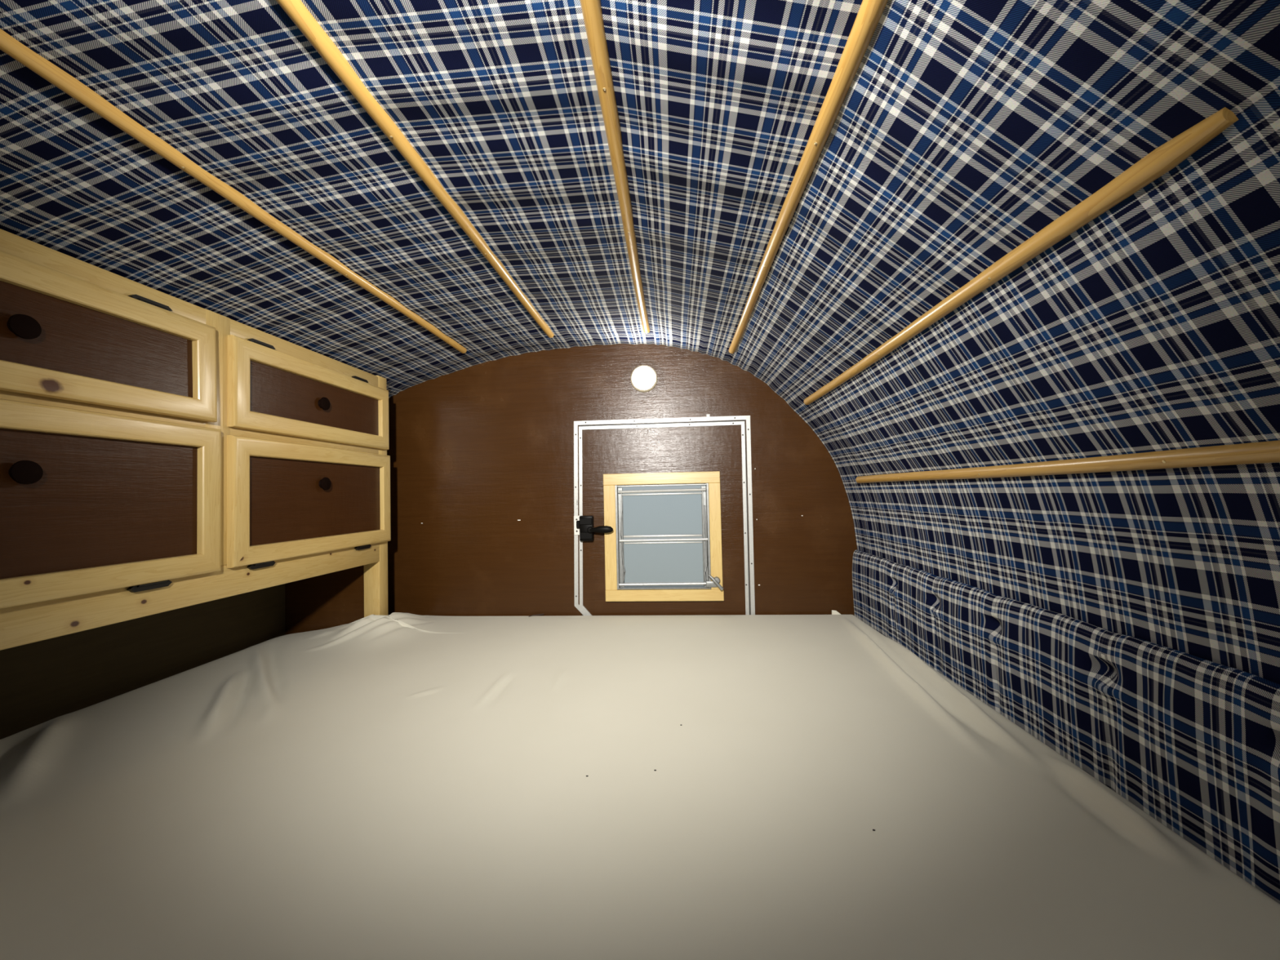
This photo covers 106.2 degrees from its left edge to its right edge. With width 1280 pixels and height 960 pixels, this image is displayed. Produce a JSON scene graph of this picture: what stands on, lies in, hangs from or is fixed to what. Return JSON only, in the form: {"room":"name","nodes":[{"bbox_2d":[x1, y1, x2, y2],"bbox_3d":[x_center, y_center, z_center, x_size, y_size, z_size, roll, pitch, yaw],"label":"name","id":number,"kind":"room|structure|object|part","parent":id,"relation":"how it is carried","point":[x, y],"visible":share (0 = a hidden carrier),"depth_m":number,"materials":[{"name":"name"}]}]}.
{"room":"camper trailer interior","nodes":[
{"label":"camper trailer interior","id":0,"kind":"room"},
{"bbox_2d":[0,583,284,739],"bbox_3d":[-1.301,0.161,0.840,0.030,1.000,2.100,-1,-2,4],"label":"wall","id":1,"kind":"structure","parent":0,"point":[41,682],"depth_m":1.17,"materials":[{"name":"brown wood"}]},
{"bbox_2d":[386,343,857,616],"bbox_3d":[-0.213,0.074,1.829,2.004,1.180,0.024,-1,-2,4],"label":"wall","id":2,"kind":"structure","parent":0,"point":[482,455],"depth_m":1.83,"materials":[{"name":"brown wood"}]},
{"bbox_2d":[630,364,657,392],"bbox_3d":[0.015,-0.381,1.801,0.101,0.101,0.026,-1,-2,4],"label":"wall lamp","id":3,"kind":"object","parent":2,"relation":"attached to","point":[643,378],"visible":1,"depth_m":1.79,"materials":[{"name":"white"}]},
{"bbox_2d":[576,420,750,615],"bbox_3d":[0.081,0.205,1.782,0.642,0.844,0.085,-1,-2,4],"label":"door","id":4,"kind":"structure","parent":2,"relation":"in","point":[612,458],"depth_m":1.80,"materials":[{"name":"brown wood"}]},
{"bbox_3d":[-0.148,0.182,1.768,0.100,0.028,0.022,-2,-2,17],"label":"lever","id":5,"kind":"part","parent":4,"relation":"part of","materials":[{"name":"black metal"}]},
{"bbox_3d":[0.081,0.045,1.800,0.327,0.022,0.020,-1,-2,4],"label":"louver rail","id":6,"kind":"part","parent":4,"relation":"part of","materials":[{"name":"metal"}]},
{"bbox_3d":[0.093,0.386,1.782,0.345,0.011,0.010,-1,-2,4],"label":"louver rail","id":7,"kind":"part","parent":4,"relation":"part of","materials":[{"name":"metal"}]},
{"bbox_3d":[0.084,0.130,1.812,0.311,0.167,0.005,-1,-2,4],"label":"louver pane","id":8,"kind":"part","parent":4,"relation":"part of","materials":[{"name":"clear glass"}]},
{"bbox_3d":[0.087,0.221,1.795,0.327,0.033,0.022,-1,-2,4],"label":"louver rail","id":9,"kind":"part","parent":4,"relation":"part of","materials":[{"name":"metal"}]},
{"bbox_3d":[0.088,0.305,1.811,0.311,0.154,0.005,-1,-2,4],"label":"louver pane","id":10,"kind":"part","parent":4,"relation":"part of","materials":[{"name":"clear glass"}]},
{"bbox_3d":[0.271,0.370,1.748,0.062,0.058,0.040,-1,-2,4],"label":"crank handle","id":11,"kind":"part","parent":4,"relation":"part of","materials":[{"name":"metal"}]},
{"bbox_2d":[573,413,755,615],"bbox_3d":[0.082,0.183,1.792,0.671,0.848,0.013,-1,-2,4],"label":"door frame","id":12,"kind":"structure","parent":2,"relation":"attached to","point":[576,531],"depth_m":1.80,"materials":[{"name":"metal"}]},
{"bbox_3d":[-0.238,0.171,1.812,0.022,0.072,0.004,-1,-2,4],"label":"strike plate","id":13,"kind":"part","parent":12,"relation":"part of","materials":[{"name":"white paint"}]},
{"bbox_2d":[0,0,1279,480],"bbox_3d":[-0.319,-0.226,0.781,1.960,0.629,2.100,-1,-2,4],"label":"ceiling","id":14,"kind":"structure","parent":0,"point":[962,130],"depth_m":0.66,"materials":[{"name":"blue fabric"}]},
{"bbox_2d":[0,28,466,353],"bbox_3d":[-0.664,-0.470,1.080,0.027,0.020,1.223,-1,-2,4],"label":"batten","id":15,"kind":"object","parent":14,"relation":"attached to","point":[45,68],"visible":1,"depth_m":0.71,"materials":[{"name":"brown wood"}]},
{"bbox_2d":[275,0,554,337],"bbox_3d":[-0.353,-0.519,1.062,0.027,0.018,1.229,-1,-2,4],"label":"batten","id":16,"kind":"object","parent":14,"relation":"attached to","point":[295,10],"visible":1,"depth_m":0.71,"materials":[{"name":"brown wood"}]},
{"bbox_2d":[579,0,649,333],"bbox_3d":[-0.021,-0.529,1.042,0.027,0.018,1.235,-1,-2,4],"label":"batten","id":17,"kind":"object","parent":14,"relation":"attached to","point":[592,12],"visible":1,"depth_m":0.72,"materials":[{"name":"brown wood"}]},
{"bbox_2d":[728,0,888,353],"bbox_3d":[0.272,-0.461,1.027,0.027,0.022,1.251,-1,-2,4],"label":"batten","id":18,"kind":"object","parent":14,"relation":"attached to","point":[868,15],"visible":0.99,"depth_m":0.64,"materials":[{"name":"brown wood"}]},
{"bbox_2d":[804,106,1239,404],"bbox_3d":[0.513,-0.276,0.989,0.025,0.026,1.218,-1,-2,4],"label":"batten","id":19,"kind":"object","parent":14,"relation":"attached to","point":[1170,154],"visible":1,"depth_m":0.53,"materials":[{"name":"brown wood"}]},
{"bbox_2d":[855,440,1279,483],"bbox_3d":[0.680,-0.016,0.976,0.021,0.027,1.230,-1,-2,4],"label":"batten","id":20,"kind":"object","parent":14,"relation":"attached to","point":[1260,452],"visible":1,"depth_m":0.65,"materials":[{"name":"brown wood"}]},
{"bbox_2d":[842,462,1279,684],"bbox_3d":[0.695,0.295,0.695,0.049,0.638,2.100,-1,-2,4],"label":"wall","id":21,"kind":"structure","parent":0,"point":[1186,560],"depth_m":0.69,"materials":[{"name":"blue fabric"}]},
{"bbox_2d":[852,549,1279,903],"bbox_3d":[0.703,0.375,0.696,0.032,0.298,2.086,-1,-2,4],"label":"pocket","id":22,"kind":"object","parent":21,"relation":"attached to","point":[1192,742],"visible":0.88,"depth_m":0.70,"materials":[{"name":"blue fabric"}]},
{"bbox_3d":[-0.273,0.652,0.755,2.080,0.030,2.160,-1,-2,4],"label":"floor","id":23,"kind":"structure","parent":0,"visible":0},
{"bbox_2d":[0,228,391,650],"bbox_3d":[-1.088,0.145,1.055,0.363,1.034,1.287,-1,-2,4],"label":"wall cabinet","id":24,"kind":"object","parent":23,"relation":"on","point":[160,452],"visible":0.98,"depth_m":0.94,"materials":[{"name":"brown wood"}]},
{"bbox_3d":[-0.946,-0.235,0.737,0.017,0.037,0.037,-1,-2,4],"label":"knob","id":25,"kind":"part","parent":24,"relation":"part of","materials":[{"name":"brown metal"}]},
{"bbox_3d":[-0.943,-0.012,0.736,0.017,0.037,0.037,-1,-2,4],"label":"knob","id":26,"kind":"part","parent":24,"relation":"part of","materials":[{"name":"brown wood"}]},
{"bbox_3d":[-0.954,-0.237,0.749,0.006,0.134,0.523,-1,-2,4],"label":"door panel","id":27,"kind":"part","parent":24,"relation":"part of","materials":[{"name":"brown wood"}]},
{"bbox_3d":[-0.950,0.036,0.748,0.004,0.236,0.538,-1,-2,4],"label":"door panel","id":28,"kind":"part","parent":24,"relation":"part of","materials":[{"name":"brown wood"}]},
{"bbox_3d":[-0.947,-0.237,0.749,0.022,0.208,0.597,-1,-2,4],"label":"door","id":29,"kind":"part","parent":24,"relation":"part of","materials":[{"name":"brown wood"}]},
{"bbox_3d":[-0.943,0.036,0.747,0.018,0.310,0.612,-1,-2,4],"label":"door","id":30,"kind":"part","parent":24,"relation":"part of","materials":[{"name":"brown wood"}]},
{"bbox_3d":[-0.950,-0.350,1.059,0.022,0.042,1.189,-1,-2,4],"label":"rail","id":31,"kind":"part","parent":24,"relation":"part of","materials":[{"name":"yellow wood"}]},
{"bbox_3d":[-0.946,-0.120,1.052,0.022,0.042,1.189,-1,-2,4],"label":"rail","id":32,"kind":"part","parent":24,"relation":"part of","materials":[{"name":"yellow wood"}]},
{"bbox_3d":[-0.938,0.226,1.043,0.022,0.074,1.189,-1,-2,4],"label":"rail","id":33,"kind":"part","parent":24,"relation":"part of","materials":[{"name":"yellow wood"}]},
{"bbox_3d":[-0.904,-0.217,1.384,0.018,0.209,0.594,-1,-2,4],"label":"door","id":34,"kind":"part","parent":24,"relation":"part of","materials":[{"name":"brown wood"}]},
{"bbox_3d":[-0.898,0.056,1.379,0.018,0.298,0.602,-1,-2,4],"label":"door","id":35,"kind":"part","parent":24,"relation":"part of","materials":[{"name":"brown wood"}]},
{"bbox_3d":[-0.911,-0.217,1.385,0.004,0.135,0.520,-1,-2,4],"label":"door panel","id":36,"kind":"part","parent":24,"relation":"part of","materials":[{"name":"brown wood"}]},
{"bbox_3d":[-0.905,0.056,1.380,0.004,0.224,0.527,-1,-2,4],"label":"door panel","id":37,"kind":"part","parent":24,"relation":"part of","materials":[{"name":"brown wood"}]},
{"bbox_3d":[-0.903,-0.218,1.372,0.017,0.037,0.037,-1,-2,4],"label":"knob","id":38,"kind":"part","parent":24,"relation":"part of","materials":[{"name":"brown metal"}]},
{"bbox_3d":[-1.083,0.213,1.659,0.285,0.929,0.017,-1,-2,4],"label":"panel","id":39,"kind":"part","parent":24,"relation":"part of","materials":[{"name":"brown wood"}]},
{"bbox_3d":[-0.898,0.011,1.368,0.017,0.037,0.037,-1,-2,4],"label":"knob","id":40,"kind":"part","parent":24,"relation":"part of","materials":[{"name":"brown wood"}]},
{"bbox_2d":[0,609,1279,959],"bbox_3d":[-0.285,0.527,0.765,1.974,0.221,2.073,-1,-2,4],"label":"mattress","id":41,"kind":"object","parent":23,"relation":"on","point":[396,785],"visible":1,"depth_m":0.68,"materials":[{"name":"white fabric"}]}
]}

